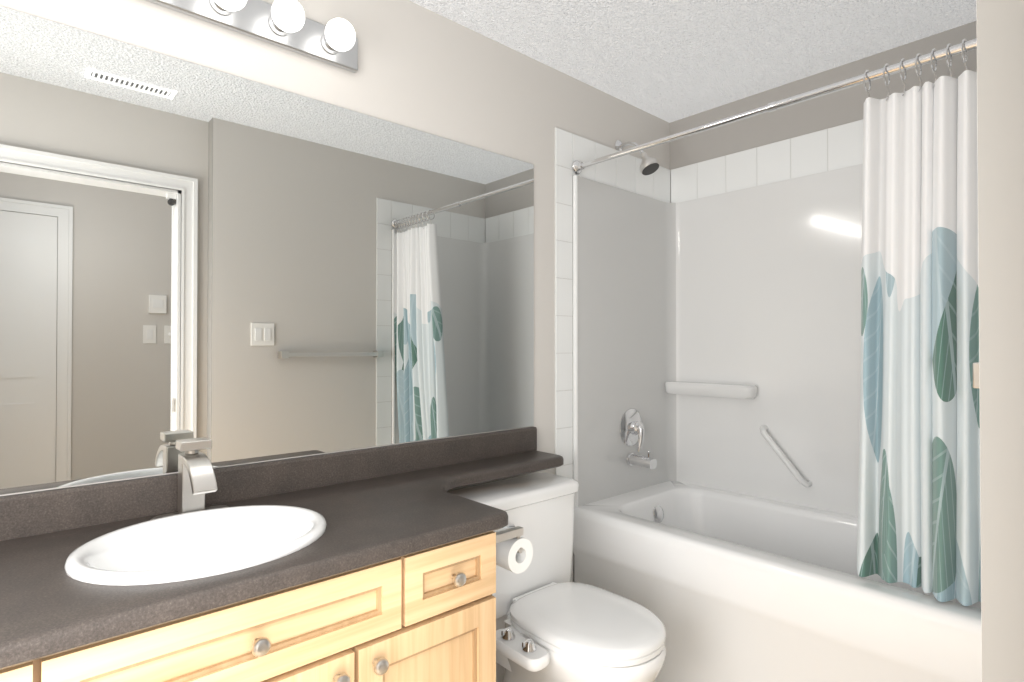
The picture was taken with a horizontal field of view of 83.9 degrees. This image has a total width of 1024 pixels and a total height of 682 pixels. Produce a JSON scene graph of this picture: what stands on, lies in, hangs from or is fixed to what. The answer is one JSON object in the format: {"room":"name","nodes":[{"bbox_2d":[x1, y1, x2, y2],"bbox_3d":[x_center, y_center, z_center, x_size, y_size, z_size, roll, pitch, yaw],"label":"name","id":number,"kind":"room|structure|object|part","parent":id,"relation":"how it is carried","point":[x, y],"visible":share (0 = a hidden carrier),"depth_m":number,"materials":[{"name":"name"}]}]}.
{"room":"bathroom","nodes":[
{"label":"bathroom","id":0,"kind":"room"},
{"bbox_2d":[0,0,669,681],"bbox_3d":[-0.626,0.077,1.726,4.020,2.440,0.120,1,-1,-42],"label":"wall","id":1,"kind":"structure","parent":0,"point":[420,68],"depth_m":1.99,"materials":[{"name":"grey paint"}]},
{"bbox_2d":[145,0,357,72],"bbox_3d":[-0.787,-0.889,1.421,0.920,0.105,0.130,1,-1,-42],"label":"vanity light","id":2,"kind":"object","parent":1,"relation":"attached to","point":[287,25],"visible":1,"depth_m":1.57,"materials":[{"name":"grey metal"}]},
{"bbox_2d":[0,6,533,494],"bbox_3d":[-0.821,-0.193,1.467,2.440,1.046,0.005,1,-1,-42],"label":"mirror","id":3,"kind":"object","parent":1,"relation":"attached to","point":[236,268],"visible":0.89,"depth_m":1.52,"materials":[{"name":"clear glass"}]},
{"bbox_2d":[0,427,536,538],"bbox_3d":[-0.819,0.380,1.451,2.450,0.092,0.022,1,-1,-42],"label":"backsplash","id":4,"kind":"structure","parent":1,"relation":"attached to","point":[31,513],"depth_m":1.54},
{"bbox_2d":[409,0,976,122],"bbox_3d":[0.334,-1.183,0.672,4.020,0.060,2.990,1,-1,-42],"label":"ceiling","id":5,"kind":"structure","parent":0,"point":[669,61],"depth_m":2.13,"materials":[{"name":"white paint"}]},
{"bbox_2d":[670,21,976,202],"bbox_3d":[1.823,0.079,1.919,0.122,2.440,2.870,1,-1,-42],"label":"wall","id":6,"kind":"structure","parent":0,"point":[840,107],"depth_m":2.44,"materials":[{"name":"grey paint"}]},
{"bbox_2d":[976,0,981,638],"bbox_3d":[1.241,0.071,1.147,1.780,2.440,0.200,1,-1,-42],"label":"wall","id":7,"kind":"structure","parent":0,"point":[979,361],"depth_m":0.63,"materials":[{"name":"grey paint"}]},
{"bbox_2d":[973,362,978,388],"bbox_3d":[0.961,0.056,1.069,0.610,0.040,0.057,1,-1,-42],"label":"towel bar","id":8,"kind":"object","parent":7,"relation":"attached to","point":[976,375],"visible":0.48,"depth_m":0.88,"materials":[{"name":"beige metal"}]},
{"bbox_2d":[977,0,1023,681],"bbox_3d":[0.539,0.066,0.595,0.003,2.440,0.079,1,-1,-42],"label":"wall","id":9,"kind":"structure","parent":0,"point":[1000,66],"depth_m":0.61,"materials":[{"name":"grey paint"}]},
{"bbox_3d":[-0.051,1.321,1.075,4.020,0.060,1.840,1,-1,-42],"label":"floor","id":10,"kind":"structure","parent":0,"visible":0},
{"bbox_2d":[0,523,532,681],"bbox_3d":[-0.637,0.877,1.229,2.410,0.831,0.588,1,-1,-42],"label":"bathroom vanity","id":11,"kind":"object","parent":10,"relation":"on","point":[376,564],"depth_m":1.15,"materials":[{"name":"brown wood"}]},
{"bbox_2d":[0,451,563,662],"bbox_3d":[-0.629,0.441,1.240,2.450,0.038,0.588,1,-1,-42],"label":"countertop","id":12,"kind":"structure","parent":11,"relation":"on","point":[405,510],"depth_m":1.12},
{"bbox_2d":[176,437,219,510],"bbox_3d":[-0.744,0.331,1.346,0.170,0.183,0.159,1,-1,-42],"label":"faucet","id":13,"kind":"object","parent":12,"relation":"on","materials":[{"name":"silver metal"}]},
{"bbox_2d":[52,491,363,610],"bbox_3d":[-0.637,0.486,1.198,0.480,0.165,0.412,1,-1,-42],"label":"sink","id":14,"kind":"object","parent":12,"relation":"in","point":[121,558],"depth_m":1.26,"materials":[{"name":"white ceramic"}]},
{"bbox_2d":[448,472,665,681],"bbox_3d":[0.147,0.909,1.848,0.559,0.783,0.716,1,-1,-42],"label":"toilet","id":15,"kind":"object","parent":10,"relation":"on","point":[554,623],"visible":0.88,"depth_m":1.81,"materials":[{"name":"white ceramic"}]},
{"bbox_3d":[0.009,0.717,2.041,0.508,0.396,0.212,1,-1,-42],"label":"tank","id":16,"kind":"part","parent":15,"relation":"part of","materials":[{"name":"white ceramic"}]},
{"bbox_3d":[0.238,0.872,1.785,0.376,0.052,0.487,1,-1,-42],"label":"lid","id":17,"kind":"part","parent":15,"relation":"part of","materials":[{"name":"white plastic"}]},
{"bbox_3d":[0.240,0.886,1.782,0.372,0.018,0.476,1,-1,-42],"label":"seat","id":18,"kind":"part","parent":15,"relation":"part of","materials":[{"name":"white plastic"}]},
{"bbox_2d":[554,119,981,681],"bbox_3d":[1.005,0.178,2.090,0.864,2.245,1.518,1,-1,-42],"label":"bathtub","id":19,"kind":"object","parent":10,"relation":"on","point":[707,371],"visible":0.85,"depth_m":2.45,"materials":[{"name":"white plastic"}]},
{"bbox_2d":[572,38,980,605],"bbox_3d":[0.806,-0.045,1.914,0.135,1.472,1.499,1,-1,-42],"label":"shower curtain","id":20,"kind":"object","parent":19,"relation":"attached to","point":[919,519],"visible":0.67,"depth_m":1.55,"materials":[{"name":"white fabric"}]},
{"bbox_3d":[0.779,-0.751,1.895,0.060,0.060,1.499,1,-1,-42],"label":"rod","id":21,"kind":"part","parent":20,"relation":"part of","materials":[{"name":"silver metal"}]}
]}

